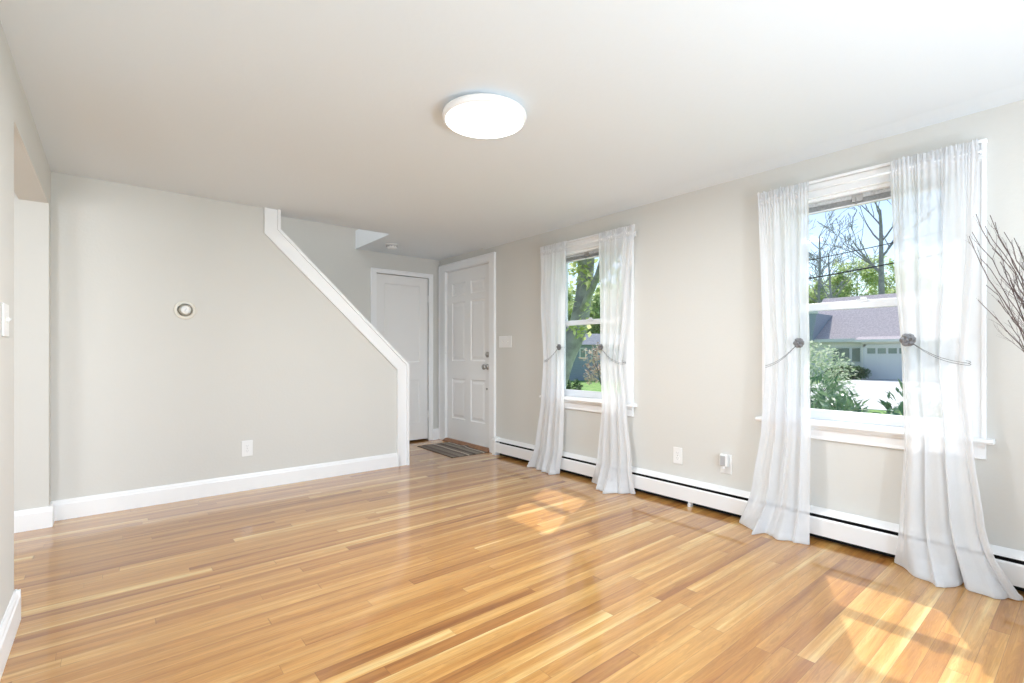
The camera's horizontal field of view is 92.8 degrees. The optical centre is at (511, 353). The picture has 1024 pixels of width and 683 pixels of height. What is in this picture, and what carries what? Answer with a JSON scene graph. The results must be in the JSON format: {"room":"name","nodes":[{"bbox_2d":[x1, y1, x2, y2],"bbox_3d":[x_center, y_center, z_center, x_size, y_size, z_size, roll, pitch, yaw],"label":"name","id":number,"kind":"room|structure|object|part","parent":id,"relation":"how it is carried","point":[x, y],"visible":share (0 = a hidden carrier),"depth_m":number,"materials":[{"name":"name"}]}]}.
{"room":"living room","nodes":[
{"label":"living room","id":0,"kind":"room"},
{"bbox_2d":[14,192,18,510],"bbox_3d":[-3.870,-0.044,2.251,2.273,2.208,0.190,0,0,-39],"label":"wall","id":1,"kind":"structure","parent":0,"point":[16,200],"depth_m":2.89,"materials":[{"name":"white paint"}]},
{"bbox_2d":[14,506,52,532],"bbox_3d":[-3.746,0.998,2.218,2.421,0.125,0.018,0,0,-39],"label":"baseboard","id":2,"kind":"object","parent":1,"relation":"attached to","point":[42,517],"visible":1,"depth_m":2.93,"materials":[{"name":"white paint"}]},
{"bbox_2d":[0,21,50,623],"bbox_3d":[-1.254,-0.044,0.957,0.130,2.208,5.670,0,0,-39],"label":"wall","id":3,"kind":"structure","parent":0,"point":[25,171],"depth_m":2.54,"materials":[{"name":"white paint"}]},
{"bbox_2d":[2,303,11,336],"bbox_3d":[-1.809,-0.118,1.749,0.016,0.118,0.115,0,0,-39],"label":"light switch","id":4,"kind":"object","parent":3,"relation":"attached to","point":[5,308],"visible":1,"depth_m":1.73,"materials":[{"name":"white plastic"}]},
{"bbox_2d":[0,589,20,679],"bbox_3d":[-0.680,0.998,0.375,0.018,0.125,4.043,0,0,-39],"label":"baseboard","id":5,"kind":"structure","parent":3,"relation":"attached to","point":[9,625],"depth_m":1.74,"materials":[{"name":"white paint"}]},
{"bbox_2d":[49,501,54,523],"bbox_3d":[-2.860,0.998,3.031,0.018,0.125,0.135,0,0,-39],"label":"baseboard","id":6,"kind":"structure","parent":3,"relation":"attached to","point":[51,502],"depth_m":3.04,"materials":[{"name":"white paint"}]},
{"bbox_2d":[51,172,396,520],"bbox_3d":[-2.006,-0.044,3.905,2.447,2.208,0.158,0,0,-39],"label":"wall","id":7,"kind":"structure","parent":0,"point":[143,395],"depth_m":3.54,"materials":[{"name":"white paint"}]},
{"bbox_2d":[174,301,195,318],"bbox_3d":[-2.353,-0.312,3.514,0.136,0.136,0.041,0,0,-39],"label":"thermostat","id":8,"kind":"object","parent":7,"relation":"attached to","point":[182,309],"visible":1,"depth_m":3.51,"materials":[{"name":"beige plastic"}]},
{"bbox_2d":[241,440,252,456],"bbox_3d":[-2.052,0.738,3.782,0.078,0.122,0.009,0,0,-39],"label":"power outlet","id":9,"kind":"object","parent":7,"relation":"attached to","point":[246,446],"visible":1,"depth_m":3.78,"materials":[{"name":"white plastic"}]},
{"bbox_2d":[264,207,408,466],"bbox_3d":[-1.519,-0.044,4.306,1.252,2.208,0.195,0,0,-39],"label":"trim","id":10,"kind":"structure","parent":7,"relation":"attached to","point":[272,217],"depth_m":4.32,"materials":[{"name":"white paint"}]},
{"bbox_2d":[281,216,439,439],"bbox_3d":[-3.200,-1.240,4.251,5.845,4.600,0.140,0,0,-39],"label":"wall","id":11,"kind":"structure","parent":0,"point":[331,248],"depth_m":5.35,"materials":[{"name":"white paint"}]},
{"bbox_2d":[371,267,432,440],"bbox_3d":[-1.276,0.049,5.724,0.792,2.022,0.108,0,0,-39],"label":"door","id":12,"kind":"structure","parent":11,"relation":"in","point":[401,306],"depth_m":5.82,"materials":[{"name":"white paint"}]},
{"bbox_2d":[433,428,437,439],"bbox_3d":[-0.937,0.995,6.005,0.090,0.130,0.018,0,0,-39],"label":"baseboard","id":13,"kind":"structure","parent":11,"relation":"attached to","point":[435,431],"depth_m":5.99,"materials":[{"name":"white paint"}]},
{"bbox_2d":[0,0,1023,260],"bbox_3d":[-1.025,-1.248,1.711,5.985,0.200,6.826,0,0,-39],"label":"ceiling","id":14,"kind":"structure","parent":0,"point":[321,111],"depth_m":2.14,"materials":[{"name":"white paint"}]},
{"bbox_2d":[385,243,398,248],"bbox_3d":[-1.268,-1.126,5.156,0.136,0.044,0.136,0,0,-39],"label":"smoke detector","id":15,"kind":"object","parent":14,"relation":"attached to","point":[393,245],"visible":1,"depth_m":5.11,"materials":[{"name":"white plastic"}]},
{"bbox_2d":[442,93,526,138],"bbox_3d":[-0.129,-1.119,2.306,0.396,0.058,0.396,0,0,-39],"label":"ceiling lamp","id":16,"kind":"object","parent":14,"relation":"attached to","point":[477,115],"visible":1,"depth_m":2.25,"materials":[{"name":"white plastic"}]},
{"bbox_2d":[0,439,1023,682],"bbox_3d":[-1.025,1.120,1.711,5.985,0.120,6.826,0,0,-39],"label":"floor","id":17,"kind":"structure","parent":0,"point":[484,567],"depth_m":2.15,"materials":[{"name":"brown wood"}]},
{"bbox_2d":[417,442,487,457],"bbox_3d":[-0.664,1.049,5.374,0.454,0.020,0.777,0,0,-38],"label":"door mat","id":18,"kind":"object","parent":17,"relation":"on","point":[449,449],"visible":1,"depth_m":5.32,"materials":[{"name":"fabric"}]},
{"bbox_2d":[967,214,1023,351],"bbox_3d":[2.102,0.224,1.913,0.240,1.668,0.474,0,0,-16],"label":"arrangement","id":19,"kind":"object","parent":17,"relation":"on","point":[1013,289],"visible":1,"depth_m":2.02,"materials":[{"name":"brown plant"}]},
{"bbox_2d":[440,99,1023,550],"bbox_3d":[1.234,-0.044,3.565,0.140,2.208,6.826,0,0,-39],"label":"wall","id":20,"kind":"structure","parent":0,"point":[698,303],"depth_m":3.23,"materials":[{"name":"white paint"}]},
{"bbox_2d":[438,252,495,452],"bbox_3d":[-0.495,-0.005,5.624,0.201,2.130,1.132,0,0,-39],"label":"door","id":21,"kind":"structure","parent":20,"relation":"in","point":[467,287],"depth_m":5.58,"materials":[{"name":"white paint"}]},
{"bbox_3d":[-0.461,0.030,5.630,0.141,2.060,0.920,0,0,-39],"label":"frame","id":22,"kind":"part","parent":21,"relation":"part of","materials":[{"name":"white paint"}]},
{"bbox_3d":[-0.290,0.148,5.273,0.073,0.064,0.064,0,0,-39],"label":"knob","id":23,"kind":"part","parent":21,"relation":"part of","materials":[{"name":"silver metal"}]},
{"bbox_2d":[499,336,511,347],"bbox_3d":[-0.062,-0.117,5.021,0.016,0.116,0.198,0,0,-39],"label":"light switch","id":24,"kind":"object","parent":20,"relation":"attached to","point":[504,341],"visible":1,"depth_m":5.01,"materials":[{"name":"white plastic"}]},
{"bbox_2d":[539,226,636,416],"bbox_3d":[0.680,-0.247,4.225,0.239,1.489,1.060,0,0,-39],"label":"window","id":25,"kind":"structure","parent":20,"relation":"in","point":[590,401],"depth_m":4.09,"materials":[{"name":"white paint"}]},
{"bbox_3d":[0.721,-0.567,4.258,0.030,0.618,0.756,0,0,-39],"label":"sash","id":26,"kind":"part","parent":25,"relation":"part of","materials":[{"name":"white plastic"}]},
{"bbox_2d":[566,249,598,262],"bbox_3d":[0.664,-0.847,4.212,0.040,0.058,0.724,0,0,-39],"label":"window blind","id":27,"kind":"object","parent":25,"relation":"attached to","point":[595,253],"visible":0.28,"depth_m":4.26,"materials":[{"name":"white plastic"}]},
{"bbox_3d":[0.668,-0.823,4.215,0.026,0.009,0.722,0,0,-39],"label":"rail","id":28,"kind":"part","parent":27,"relation":"part of","materials":[{"name":"white plastic"}]},
{"bbox_3d":[0.693,0.048,4.235,0.030,0.680,0.756,0,0,-39],"label":"sash","id":29,"kind":"part","parent":25,"relation":"part of","materials":[{"name":"white plastic"}]},
{"bbox_3d":[0.622,0.406,4.177,0.089,0.023,1.060,0,0,-39],"label":"sill","id":30,"kind":"part","parent":25,"relation":"part of","materials":[{"name":"white paint"}]},
{"bbox_2d":[548,231,635,251],"bbox_3d":[0.615,-0.922,4.127,0.068,0.040,0.998,0,0,-39],"label":"curtain rod","id":31,"kind":"object","parent":25,"relation":"attached to","point":[634,231],"visible":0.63,"depth_m":4.05,"materials":[{"name":"white paint"}]},
{"bbox_2d":[527,241,565,474],"bbox_3d":[0.289,0.035,4.392,0.147,2.042,0.434,0,0,-39],"label":"curtain","id":32,"kind":"object","parent":31,"relation":"hanging from","point":[546,457],"visible":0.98,"depth_m":4.36,"materials":[{"name":"white fabric"}]},
{"bbox_2d":[545,344,560,361],"bbox_3d":[0.375,0.001,4.335,0.091,0.160,0.225,0,0,-39],"label":"tieback","id":33,"kind":"object","parent":32,"relation":"attached to","point":[558,346],"visible":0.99,"depth_m":4.25,"materials":[{"name":"grey metal"}]},
{"bbox_2d":[592,224,634,493],"bbox_3d":[0.736,0.035,3.788,0.235,2.042,0.445,0,0,-39],"label":"curtain","id":34,"kind":"object","parent":31,"relation":"hanging from","point":[613,469],"visible":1,"depth_m":3.81,"materials":[{"name":"white fabric"}]},
{"bbox_2d":[598,344,625,363],"bbox_3d":[0.784,0.005,3.836,0.091,0.161,0.239,0,0,-39],"label":"tieback","id":35,"kind":"object","parent":34,"relation":"attached to","point":[600,346],"visible":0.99,"depth_m":3.87,"materials":[{"name":"grey metal"}]},
{"bbox_3d":[0.702,-0.236,4.243,0.181,1.332,0.828,0,0,-39],"label":"frame","id":36,"kind":"part","parent":25,"relation":"part of","materials":[{"name":"white paint"}]},
{"bbox_3d":[0.622,-0.296,4.177,0.030,1.392,1.010,0,0,-39],"label":"casing","id":37,"kind":"part","parent":25,"relation":"part of","materials":[{"name":"white paint"}]},
{"bbox_2d":[673,447,681,464],"bbox_3d":[1.189,0.735,3.502,0.009,0.118,0.072,0,0,-39],"label":"power outlet","id":38,"kind":"object","parent":20,"relation":"attached to","point":[677,452],"visible":1,"depth_m":3.50,"materials":[{"name":"white plastic"}]},
{"bbox_2d":[720,453,731,474],"bbox_3d":[1.415,0.732,3.227,0.009,0.128,0.078,0,0,-39],"label":"power outlet","id":39,"kind":"object","parent":20,"relation":"attached to","point":[728,470],"visible":0.56,"depth_m":3.21,"materials":[{"name":"white plastic"}]},
{"bbox_2d":[720,454,728,468],"bbox_3d":[1.397,0.713,3.212,0.036,0.094,0.052,0,0,-39],"label":"plug","id":40,"kind":"object","parent":39,"relation":"attached to","point":[724,458],"visible":1,"depth_m":3.20,"materials":[{"name":"white plastic"}]},
{"bbox_2d":[475,84,1023,248],"bbox_3d":[1.418,-1.145,3.104,0.160,0.026,5.600,0,0,-39],"label":"trim","id":41,"kind":"structure","parent":20,"relation":"attached to","point":[1016,93],"depth_m":2.79,"materials":[{"name":"white paint"}]},
{"bbox_2d":[492,436,1023,591],"bbox_3d":[1.513,0.967,3.059,0.070,0.186,5.350,0,0,-39],"label":"baseboard heater","id":42,"kind":"object","parent":20,"relation":"attached to","point":[865,533],"visible":0.48,"depth_m":3.13,"materials":[{"name":"white metal"}]},
{"bbox_2d":[755,138,994,459],"bbox_3d":[1.936,-0.247,2.694,0.239,1.489,1.060,0,0,-39],"label":"window","id":43,"kind":"structure","parent":20,"relation":"in","point":[860,428],"depth_m":2.56,"materials":[{"name":"white paint"}]},
{"bbox_2d":[809,187,890,214],"bbox_3d":[1.920,-0.847,2.681,0.040,0.058,0.724,0,0,-39],"label":"window blind","id":44,"kind":"object","parent":43,"relation":"attached to","point":[884,194],"visible":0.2,"depth_m":2.71,"materials":[{"name":"white plastic"}]},
{"bbox_3d":[1.924,-0.823,2.684,0.026,0.009,0.722,0,0,-39],"label":"rail","id":45,"kind":"part","parent":44,"relation":"part of","materials":[{"name":"white plastic"}]},
{"bbox_3d":[1.976,-0.567,2.728,0.030,0.618,0.756,0,0,-39],"label":"sash","id":46,"kind":"part","parent":43,"relation":"part of","materials":[{"name":"white plastic"}]},
{"bbox_3d":[1.958,-0.236,2.713,0.181,1.332,0.828,0,0,-39],"label":"frame","id":47,"kind":"part","parent":43,"relation":"part of","materials":[{"name":"white paint"}]},
{"bbox_3d":[1.949,0.048,2.705,0.030,0.680,0.756,0,0,-39],"label":"sash","id":48,"kind":"part","parent":43,"relation":"part of","materials":[{"name":"white plastic"}]},
{"bbox_2d":[761,149,984,202],"bbox_3d":[1.849,-0.922,2.623,0.068,0.040,0.998,0,0,-39],"label":"curtain rod","id":49,"kind":"object","parent":43,"relation":"attached to","point":[981,153],"visible":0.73,"depth_m":2.56,"materials":[{"name":"white paint"}]},
{"bbox_2d":[739,181,810,544],"bbox_3d":[1.529,0.035,2.867,0.387,2.043,0.201,0,0,35],"label":"curtain","id":50,"kind":"object","parent":49,"relation":"hanging from","point":[778,504],"visible":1,"depth_m":2.85,"materials":[{"name":"white fabric"}]},
{"bbox_2d":[765,338,803,367],"bbox_3d":[1.595,0.000,2.848,0.091,0.173,0.220,0,0,-39],"label":"tieback","id":51,"kind":"object","parent":50,"relation":"attached to","point":[798,343],"visible":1,"depth_m":2.77,"materials":[{"name":"grey metal"}]},
{"bbox_2d":[793,338,803,347],"bbox_3d":[1.621,-0.058,2.765,0.026,0.057,0.059,0,0,-39],"label":"flower","id":52,"kind":"object","parent":51,"relation":"on","point":[798,343],"depth_m":2.76,"materials":[{"name":"grey fabric"}]},
{"bbox_2d":[890,139,1022,600],"bbox_3d":[2.014,0.036,2.250,0.216,2.039,0.479,0,0,-39],"label":"curtain","id":53,"kind":"object","parent":49,"relation":"hanging from","point":[943,541],"visible":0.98,"depth_m":2.31,"materials":[{"name":"white fabric"}]},
{"bbox_2d":[899,333,970,365],"bbox_3d":[2.018,-0.021,2.332,0.091,0.153,0.257,0,0,-39],"label":"tieback","id":54,"kind":"object","parent":53,"relation":"attached to","point":[906,339],"visible":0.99,"depth_m":2.38,"materials":[{"name":"grey metal"}]},
{"bbox_2d":[899,333,915,345],"bbox_3d":[1.933,-0.065,2.385,0.027,0.064,0.066,0,0,-39],"label":"flower","id":55,"kind":"object","parent":54,"relation":"on","point":[906,339],"depth_m":2.38,"materials":[{"name":"grey fabric"}]},
{"bbox_3d":[2.028,-0.005,2.329,0.080,0.122,0.241,0,0,-39],"label":"cord","id":56,"kind":"part","parent":54,"relation":"part of","materials":[{"name":"grey metal"}]},
{"bbox_3d":[2.028,-0.010,2.329,0.080,0.112,0.241,0,0,-39],"label":"cord","id":57,"kind":"part","parent":54,"relation":"part of","materials":[{"name":"grey metal"}]},
{"bbox_3d":[1.878,0.406,2.647,0.089,0.023,1.060,0,0,-39],"label":"sill","id":58,"kind":"part","parent":43,"relation":"part of","materials":[{"name":"white paint"}]},
{"label":"outside","id":59,"kind":"structure","parent":0,"visible":0},
{"bbox_2d":[809,262,893,278],"bbox_3d":[17.608,-4.501,25.000,21.594,4.020,0.066,0,0,0],"label":"power line","id":60,"kind":"object","parent":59,"point":[893,262],"visible":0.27,"depth_m":24.98,"materials":[{"name":"black"}]},
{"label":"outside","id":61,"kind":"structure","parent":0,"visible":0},
{"bbox_2d":[809,242,892,260],"bbox_3d":[17.607,-5.501,25.000,21.591,4.573,0.043,0,0,0],"label":"power line","id":62,"kind":"object","parent":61,"point":[892,242],"visible":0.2,"depth_m":24.98,"materials":[{"name":"black"}]},
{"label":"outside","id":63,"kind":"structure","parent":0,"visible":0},
{"bbox_2d":[811,379,902,410],"bbox_3d":[20.756,1.683,18.452,20.500,0.035,18.200,0,0,-39],"label":"driveway","id":64,"kind":"structure","parent":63,"point":[874,389],"depth_m":21.21,"materials":[{"name":"concrete"}]},
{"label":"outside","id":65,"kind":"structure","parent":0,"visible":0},
{"bbox_2d":[567,377,901,414],"bbox_3d":[38.141,1.830,50.696,116.714,0.300,150.000,0,0,-39],"label":"ground","id":66,"kind":"structure","parent":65,"point":[594,386],"depth_m":23.90,"materials":[{"name":"green plant"}]},
{"bbox_2d":[568,283,575,304],"bbox_3d":[4.539,-2.553,45.762,5.767,8.474,5.471,0,0,-30],"label":"leafy tree","id":67,"kind":"object","parent":66,"relation":"on","point":[570,294],"visible":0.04,"depth_m":45.94,"materials":[{"name":"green plant"}]},
{"bbox_2d":[566,378,582,389],"bbox_3d":[1.710,1.185,13.982,0.685,0.995,0.875,0,0,-39],"label":"shrub","id":68,"kind":"object","parent":66,"relation":"on","point":[575,384],"visible":0.24,"depth_m":13.83,"materials":[{"name":"green plant"}]},
{"bbox_2d":[566,258,599,385],"bbox_3d":[1.860,-3.038,10.415,8.178,9.624,8.458,0,0,-7],"label":"maple tree","id":69,"kind":"object","parent":66,"relation":"on","point":[586,283],"visible":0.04,"depth_m":9.82,"materials":[{"name":"green plant"}]},
{"bbox_2d":[568,302,598,332],"bbox_3d":[5.257,-1.509,42.236,4.997,6.391,4.262,0,0,-27],"label":"leafy tree","id":70,"kind":"object","parent":66,"relation":"on","point":[570,303],"visible":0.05,"depth_m":41.72,"materials":[{"name":"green plant"}]},
{"bbox_2d":[569,334,600,380],"bbox_3d":[3.669,0.180,33.000,8.100,3.000,6.800,0,0,0],"label":"house","id":71,"kind":"structure","parent":66,"relation":"on","point":[578,370],"depth_m":30.00,"materials":[{"name":"blue"}]},
{"bbox_3d":[4.349,-0.005,29.945,0.260,0.510,0.030,0,0,0],"label":"pane","id":72,"kind":"part","parent":71,"relation":"part of","materials":[{"name":"grey glass"}]},
{"bbox_2d":[578,341,600,384],"bbox_3d":[2.793,0.262,15.008,1.294,1.468,1.131,0,0,39],"label":"shrub","id":73,"kind":"object","parent":66,"relation":"on","point":[598,369],"visible":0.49,"depth_m":15.04,"materials":[{"name":"green plant"}]},
{"bbox_3d":[2.819,0.480,15.088,0.719,1.010,0.518,0,0,11],"label":"stem","id":74,"kind":"part","parent":73,"relation":"part of","materials":[{"name":"brown plant"}]},
{"bbox_2d":[586,285,599,333],"bbox_3d":[8.336,-2.308,42.267,5.180,7.983,5.567,0,0,11],"label":"leafy tree","id":75,"kind":"object","parent":66,"relation":"on","point":[596,299],"visible":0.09,"depth_m":41.28,"materials":[{"name":"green plant"}]},
{"bbox_2d":[809,278,828,303],"bbox_3d":[35.770,-3.931,60.179,6.982,11.231,6.346,0,0,12],"label":"leafy tree","id":76,"kind":"object","parent":66,"relation":"on","point":[815,287],"visible":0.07,"depth_m":59.06,"materials":[{"name":"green plant"}]},
{"bbox_2d":[809,275,851,297],"bbox_3d":[40.225,-4.162,62.179,7.757,11.689,6.370,0,0,36],"label":"leafy tree","id":77,"kind":"object","parent":66,"relation":"on","point":[837,275],"visible":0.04,"depth_m":61.96,"materials":[{"name":"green plant"}]},
{"bbox_2d":[810,340,860,408],"bbox_3d":[6.949,0.691,11.476,2.174,2.093,2.103,0,0,-39],"label":"flowering shrub","id":78,"kind":"object","parent":66,"relation":"on","point":[823,365],"visible":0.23,"depth_m":11.08,"materials":[{"name":"green plant"}]},
{"bbox_3d":[6.911,0.928,11.412,1.165,1.518,1.029,0,0,21],"label":"stem","id":79,"kind":"part","parent":78,"relation":"part of","materials":[{"name":"green plant"}]},
{"bbox_2d":[810,369,868,411],"bbox_3d":[3.120,0.947,4.949,1.011,1.588,0.935,0,0,-39],"label":"rhododendron","id":80,"kind":"object","parent":66,"relation":"on","point":[833,386],"visible":0.06,"depth_m":4.88,"materials":[{"name":"green plant"}]},
{"bbox_2d":[810,387,870,412],"bbox_3d":[2.808,1.010,4.147,0.866,1.449,0.768,0,0,-39],"label":"rhododendron","id":81,"kind":"object","parent":66,"relation":"on","point":[848,402],"visible":0.03,"depth_m":4.14,"materials":[{"name":"green plant"}]},
{"bbox_2d":[809,207,875,302],"bbox_3d":[33.283,-7.929,53.514,11.154,19.233,7.875,0,0,-23],"label":"bare tree","id":82,"kind":"object","parent":66,"relation":"on","point":[829,229],"visible":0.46,"depth_m":53.59,"materials":[{"name":"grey plant"}]},
{"bbox_2d":[809,213,878,302],"bbox_3d":[33.207,-6.160,50.403,6.682,15.708,8.660,0,0,-39],"label":"bare tree","id":83,"kind":"object","parent":66,"relation":"on","point":[852,236],"visible":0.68,"depth_m":50.38,"materials":[{"name":"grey plant"}]},
{"bbox_2d":[825,364,871,379],"bbox_3d":[21.622,1.261,31.497,1.375,1.202,2.830,0,0,-39],"label":"hedge","id":84,"kind":"object","parent":66,"relation":"on","point":[861,374],"visible":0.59,"depth_m":30.96,"materials":[{"name":"green plant"}]},
{"bbox_2d":[809,293,901,379],"bbox_3d":[26.189,-1.295,35.651,10.880,5.950,15.900,0,0,-39],"label":"house","id":85,"kind":"structure","parent":66,"relation":"on","point":[869,337],"depth_m":33.05,"materials":[{"name":"white"}]},
{"bbox_3d":[22.538,0.110,33.438,0.017,0.900,0.990,0,0,-39],"label":"pane","id":86,"kind":"part","parent":85,"relation":"part of","materials":[{"name":"glass"}]},
{"bbox_3d":[23.096,0.110,32.758,0.017,0.900,0.450,0,0,-39],"label":"pane","id":87,"kind":"part","parent":85,"relation":"part of","materials":[{"name":"grey glass"}]},
{"bbox_3d":[23.945,0.555,30.661,0.080,2.250,3.130,0,0,-39],"label":"garage trim","id":88,"kind":"part","parent":85,"relation":"part of","materials":[{"name":"white"}]},
{"bbox_2d":[818,200,892,293],"bbox_3d":[39.273,-10.226,52.124,9.174,23.840,7.912,0,0,-1],"label":"bare tree","id":89,"kind":"object","parent":66,"relation":"on","point":[881,284],"visible":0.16,"depth_m":52.12,"materials":[{"name":"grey plant"}]},
{"bbox_2d":[822,254,894,297],"bbox_3d":[40.781,-5.082,58.200,8.854,13.531,7.718,0,0,-8],"label":"leafy tree","id":90,"kind":"object","parent":66,"relation":"on","point":[870,281],"visible":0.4,"depth_m":57.19,"materials":[{"name":"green plant"}]},
{"bbox_2d":[859,258,895,294],"bbox_3d":[48.148,-5.577,60.300,7.910,14.528,9.428,0,0,-4],"label":"leafy tree","id":91,"kind":"object","parent":66,"relation":"on","point":[890,283],"visible":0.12,"depth_m":61.35,"materials":[{"name":"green plant"}]},
{"bbox_2d":[870,379,903,415],"bbox_3d":[3.703,1.002,4.532,1.057,1.547,0.876,0,0,-39],"label":"rhododendron","id":92,"kind":"object","parent":66,"relation":"on","point":[887,405],"visible":0.06,"depth_m":4.61,"materials":[{"name":"green plant"}]},
{"bbox_2d":[883,401,902,414],"bbox_3d":[2.959,1.046,3.568,0.970,1.425,0.753,0,0,-39],"label":"rhododendron","id":93,"kind":"object","parent":66,"relation":"on","point":[900,406],"visible":0.02,"depth_m":3.63,"materials":[{"name":"green plant"}]}
]}

